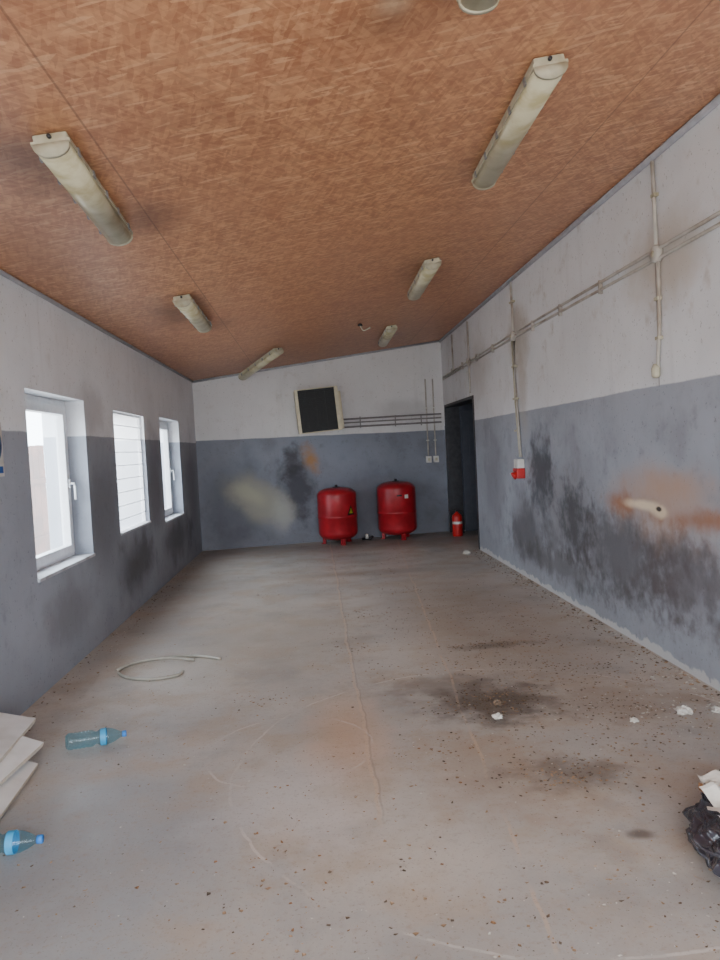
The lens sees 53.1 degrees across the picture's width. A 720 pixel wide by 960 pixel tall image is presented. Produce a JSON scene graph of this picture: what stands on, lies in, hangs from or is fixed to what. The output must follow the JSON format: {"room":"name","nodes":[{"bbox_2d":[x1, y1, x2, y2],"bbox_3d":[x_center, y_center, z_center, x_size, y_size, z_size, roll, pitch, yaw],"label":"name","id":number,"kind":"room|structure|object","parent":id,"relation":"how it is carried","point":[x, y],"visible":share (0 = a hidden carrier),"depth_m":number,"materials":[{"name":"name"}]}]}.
{"room":"empty workshop","nodes":[
{"label":"empty workshop","id":0,"kind":"room"},
{"bbox_2d":[0,275,201,715],"bbox_3d":[-2.331,0.050,5.066,0.340,2.690,13.400,-3,3,-4],"label":"wall","id":1,"kind":"structure","parent":0,"point":[48,626],"depth_m":5.87,"materials":[{"name":"paint"}]},
{"bbox_2d":[0,422,4,476],"bbox_3d":[-2.108,-0.175,4.119,0.008,0.320,0.300,-3,3,-4],"label":"safety sign","id":2,"kind":"object","parent":1,"relation":"attached to","point":[2,473],"visible":1,"depth_m":4.25,"materials":[{"name":"white plastic"}]},
{"bbox_2d":[25,394,95,581],"bbox_3d":[-2.272,0.018,5.269,0.225,1.270,1.200,-3,3,-4],"label":"window","id":3,"kind":"structure","parent":1,"relation":"in","point":[53,562],"depth_m":5.73,"materials":[{"name":"white plastic"}]},
{"bbox_2d":[0,269,193,382],"bbox_3d":[-2.199,-1.273,4.811,0.030,0.026,12.980,-3,3,-4],"label":"trim","id":4,"kind":"structure","parent":1,"relation":"attached to","point":[2,273],"depth_m":5.71,"materials":[{"name":"paint"}]},
{"bbox_2d":[113,411,151,534],"bbox_3d":[-2.338,-0.088,7.317,0.100,1.170,1.200,-3,3,-4],"label":"window","id":5,"kind":"structure","parent":1,"relation":"in","point":[144,522],"depth_m":7.87,"materials":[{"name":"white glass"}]},
{"bbox_2d":[159,420,184,522],"bbox_3d":[-2.535,-0.137,9.343,0.225,1.290,1.230,-3,3,-4],"label":"window","id":6,"kind":"structure","parent":1,"relation":"in","point":[169,515],"depth_m":9.83,"materials":[{"name":"white plastic"}]},
{"bbox_2d":[192,342,448,550],"bbox_3d":[-0.719,-0.627,11.936,4.518,3.280,0.246,-3,3,-14],"label":"wall","id":7,"kind":"structure","parent":0,"point":[260,480],"depth_m":11.80,"materials":[{"name":"paint"}]},
{"bbox_2d":[194,340,438,382],"bbox_3d":[-0.629,-1.953,11.775,4.133,0.621,0.036,-3,3,-14],"label":"trim","id":8,"kind":"structure","parent":7,"relation":"attached to","point":[280,367],"depth_m":11.77,"materials":[{"name":"paint"}]},
{"bbox_2d":[294,386,344,434],"bbox_3d":[-0.667,-1.116,11.600,0.779,0.744,0.466,-3,3,-8],"label":"heater","id":9,"kind":"object","parent":7,"relation":"attached to","point":[319,409],"visible":1,"depth_m":11.38,"materials":[{"name":"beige metal"}]},
{"bbox_2d":[344,413,441,427],"bbox_3d":[0.544,-0.995,12.082,1.729,0.194,0.058,-3,3,-14],"label":"pipes","id":10,"kind":"object","parent":7,"relation":"attached to","point":[420,415],"visible":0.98,"depth_m":12.06,"materials":[{"name":"grey metal"}]},
{"bbox_2d":[424,379,431,462],"bbox_3d":[1.139,-1.004,12.226,0.090,1.420,0.065,-3,3,-4],"label":"light switch","id":11,"kind":"object","parent":7,"relation":"attached to","point":[428,458],"visible":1,"depth_m":12.23,"materials":[{"name":"white plastic"}]},
{"bbox_2d":[432,379,438,461],"bbox_3d":[1.267,-1.011,12.258,0.090,1.420,0.065,-3,3,-4],"label":"light switch","id":12,"kind":"object","parent":7,"relation":"attached to","point":[435,458],"visible":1,"depth_m":12.26,"materials":[{"name":"white plastic"}]},
{"bbox_2d":[0,530,719,959],"bbox_3d":[1.221,1.241,5.746,7.380,0.100,14.200,-3,3,-4],"label":"floor","id":13,"kind":"structure","parent":0,"point":[77,826],"depth_m":3.28,"materials":[{"name":"concrete"}]},
{"bbox_2d":[0,712,43,818],"bbox_3d":[-1.750,1.330,3.343,0.434,0.218,0.968,-3,3,-4],"label":"boards","id":14,"kind":"object","parent":13,"relation":"on","point":[16,749],"visible":1,"depth_m":3.47,"materials":[{"name":"white wood"}]},
{"bbox_2d":[4,830,43,854],"bbox_3d":[-1.384,1.406,2.786,0.301,0.088,0.088,-3,3,-8],"label":"plastic water bottle","id":15,"kind":"object","parent":13,"relation":"on","point":[12,838],"visible":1,"depth_m":2.79,"materials":[{"name":"blue plastic"}]},
{"bbox_2d":[115,654,220,680],"bbox_3d":[-1.419,1.326,5.181,0.555,0.042,0.621,-1,3,33],"label":"garden hose","id":16,"kind":"object","parent":13,"relation":"on","point":[178,657],"visible":1,"depth_m":5.25,"materials":[{"name":"white rubber"}]},
{"bbox_2d":[317,485,357,545],"bbox_3d":[-0.359,0.545,11.502,0.632,0.942,0.632,-3,3,-4],"label":"tank","id":17,"kind":"object","parent":13,"relation":"on","point":[337,508],"visible":1,"depth_m":11.24,"materials":[{"name":"red metal"}]},
{"bbox_2d":[3,540,719,959],"bbox_3d":[-0.143,1.210,6.709,4.090,0.011,11.156,-3,3,-4],"label":"debris","id":18,"kind":"object","parent":13,"relation":"on","point":[564,603],"visible":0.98,"depth_m":3.82,"materials":[{"name":"brown soil"}]},
{"bbox_2d":[362,534,373,539],"bbox_3d":[0.130,0.930,11.802,0.196,0.100,0.060,-3,3,-11],"label":"valve","id":19,"kind":"object","parent":13,"relation":"on","point":[367,537],"visible":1,"depth_m":11.78,"materials":[{"name":"metal"}]},
{"bbox_2d":[377,479,416,539],"bbox_3d":[0.603,0.468,11.772,0.642,0.977,0.642,-3,3,-4],"label":"tank","id":20,"kind":"object","parent":13,"relation":"on","point":[396,500],"visible":1,"depth_m":11.51,"materials":[{"name":"red metal"}]},
{"bbox_2d":[449,509,464,536],"bbox_3d":[1.575,0.690,11.708,0.211,0.442,0.168,-5,3,-38],"label":"fire extinguisher","id":21,"kind":"object","parent":13,"relation":"on","point":[458,530],"visible":1,"depth_m":11.65,"materials":[{"name":"red metal"}]},
{"bbox_2d":[491,712,502,719],"bbox_3d":[0.746,1.280,3.912,0.062,0.028,0.059,-3,3,-4],"label":"crumpled paper","id":22,"kind":"object","parent":13,"relation":"on","point":[498,715],"visible":1,"depth_m":3.90,"materials":[{"name":"paper"}]},
{"bbox_2d":[493,698,503,705],"bbox_3d":[0.792,1.267,4.112,0.061,0.031,0.066,-3,3,-4],"label":"clump","id":23,"kind":"object","parent":13,"relation":"on","point":[499,702],"visible":1,"depth_m":4.10,"materials":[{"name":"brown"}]},
{"bbox_2d":[629,717,638,722],"bbox_3d":[1.435,1.255,3.775,0.052,0.020,0.050,-3,3,-4],"label":"crumpled paper","id":24,"kind":"object","parent":13,"relation":"on","point":[633,719],"visible":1,"depth_m":3.76,"materials":[{"name":"paper"}]},
{"bbox_2d":[673,705,692,714],"bbox_3d":[1.726,1.227,3.850,0.094,0.040,0.085,-3,3,-4],"label":"crumpled paper","id":25,"kind":"object","parent":13,"relation":"on","point":[681,710],"visible":1,"depth_m":3.83,"materials":[{"name":"paper"}]},
{"bbox_2d":[682,770,719,876],"bbox_3d":[1.477,1.196,2.526,0.622,0.238,1.046,-2,3,15],"label":"bag","id":26,"kind":"object","parent":13,"relation":"on","point":[703,831],"visible":1,"depth_m":2.56,"materials":[{"name":"plastic"}]},
{"bbox_2d":[710,705,719,712],"bbox_3d":[1.909,1.224,3.841,0.071,0.030,0.062,-2,3,20],"label":"crumpled paper","id":27,"kind":"object","parent":13,"relation":"on","point":[716,709],"visible":1,"depth_m":3.84,"materials":[{"name":"paper"}]},
{"bbox_2d":[0,0,719,380],"bbox_3d":[-0.285,-1.765,5.476,4.660,0.791,14.100,-3,3,-4],"label":"ceiling","id":28,"kind":"structure","parent":0,"point":[291,169],"depth_m":3.56,"materials":[{"name":"wood"}]},
{"bbox_2d":[30,131,132,245],"bbox_3d":[-1.290,-1.352,3.452,0.167,0.114,1.235,-3,3,-6],"label":"fluorescent ceiling light","id":29,"kind":"object","parent":28,"relation":"attached to","point":[57,150],"visible":1,"depth_m":3.19,"materials":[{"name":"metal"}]},
{"bbox_2d":[172,294,211,332],"bbox_3d":[-1.483,-1.473,6.439,0.175,0.108,1.284,-3,3,-4],"label":"fluorescent ceiling light","id":30,"kind":"object","parent":28,"relation":"attached to","point":[186,304],"visible":1,"depth_m":6.17,"materials":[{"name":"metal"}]},
{"bbox_2d":[238,348,283,379],"bbox_3d":[-1.400,-1.614,10.070,0.167,0.316,1.198,-5,3,-34],"label":"fluorescent ceiling light","id":31,"kind":"object","parent":28,"relation":"attached to","point":[274,353],"visible":1,"depth_m":9.94,"materials":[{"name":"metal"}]},
{"bbox_2d":[378,325,397,346],"bbox_3d":[0.386,-2.040,10.247,0.175,0.108,1.384,-3,3,-4],"label":"fluorescent ceiling light","id":32,"kind":"object","parent":28,"relation":"attached to","point":[389,331],"visible":1,"depth_m":9.92,"materials":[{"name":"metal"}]},
{"bbox_2d":[407,257,441,300],"bbox_3d":[0.599,-1.903,6.882,0.167,0.109,1.334,-3,3,-3],"label":"fluorescent ceiling light","id":33,"kind":"object","parent":28,"relation":"attached to","point":[429,267],"visible":1,"depth_m":6.61,"materials":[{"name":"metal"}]},
{"bbox_2d":[456,0,499,14],"bbox_3d":[0.436,-1.601,1.799,0.175,0.108,1.294,-3,3,-4],"label":"fluorescent ceiling light","id":34,"kind":"object","parent":28,"relation":"attached to","point":[471,7],"visible":1,"depth_m":2.41,"materials":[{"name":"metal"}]},
{"bbox_2d":[471,54,568,189],"bbox_3d":[0.772,-1.766,3.669,0.167,0.111,1.334,-3,3,-2],"label":"fluorescent ceiling light","id":35,"kind":"object","parent":28,"relation":"attached to","point":[543,74],"visible":1,"depth_m":3.39,"materials":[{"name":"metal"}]},
{"bbox_2d":[459,403,472,527],"bbox_3d":[3.142,-0.535,10.913,2.720,2.800,3.600,-3,3,-4],"label":"wall","id":36,"kind":"structure","parent":0,"point":[467,406],"depth_m":12.46,"materials":[{"name":"paint"}]},
{"bbox_2d":[441,105,719,690],"bbox_3d":[2.007,-0.483,5.526,0.220,3.280,13.800,-3,3,-4],"label":"wall","id":37,"kind":"structure","parent":0,"point":[614,512],"depth_m":5.29,"materials":[{"name":"paint"}]},
{"bbox_2d":[444,395,479,549],"bbox_3d":[1.672,-0.152,11.159,0.244,2.160,2.190,-3,3,-4],"label":"door frame","id":38,"kind":"structure","parent":37,"relation":"attached to","point":[452,420],"depth_m":12.20,"materials":[{"name":"metal"}]},
{"bbox_2d":[460,410,477,530],"bbox_3d":[2.190,-0.175,12.243,0.900,2.040,0.099,-3,3,-12],"label":"door","id":39,"kind":"structure","parent":37,"relation":"in","point":[466,417],"depth_m":12.18,"materials":[{"name":"grey paint"}]},
{"bbox_2d":[510,459,524,479],"bbox_3d":[1.699,-0.116,7.823,0.144,0.222,0.170,-3,3,-4],"label":"power socket","id":40,"kind":"object","parent":37,"relation":"attached to","point":[518,472],"visible":1,"depth_m":7.75,"materials":[{"name":"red plastic"}]},
{"bbox_2d":[439,94,719,342],"bbox_3d":[1.799,-2.081,5.413,0.044,0.038,13.730,-3,3,-4],"label":"trim","id":41,"kind":"structure","parent":37,"relation":"attached to","point":[715,102],"depth_m":5.12,"materials":[{"name":"paint"}]},
{"bbox_2d":[442,160,719,456],"bbox_3d":[1.763,-1.165,6.636,0.056,1.932,11.100,-3,3,-4],"label":"conduit","id":42,"kind":"object","parent":37,"relation":"attached to","point":[656,254],"visible":0.98,"depth_m":4.95,"materials":[{"name":"grey plastic"}]},
{"label":"outside","id":43,"kind":"structure","parent":0,"visible":0},
{"bbox_3d":[-0.237,1.504,5.060,80.000,0.180,90.000,-3,3,-4],"label":"ground","id":44,"kind":"structure","parent":43,"visible":0},
{"bbox_2d":[28,445,50,554],"bbox_3d":[-4.941,0.489,9.479,0.080,1.928,4.500,-3,3,-4],"label":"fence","id":45,"kind":"object","parent":44,"relation":"on","point":[36,453],"visible":0.22,"depth_m":11.38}
]}

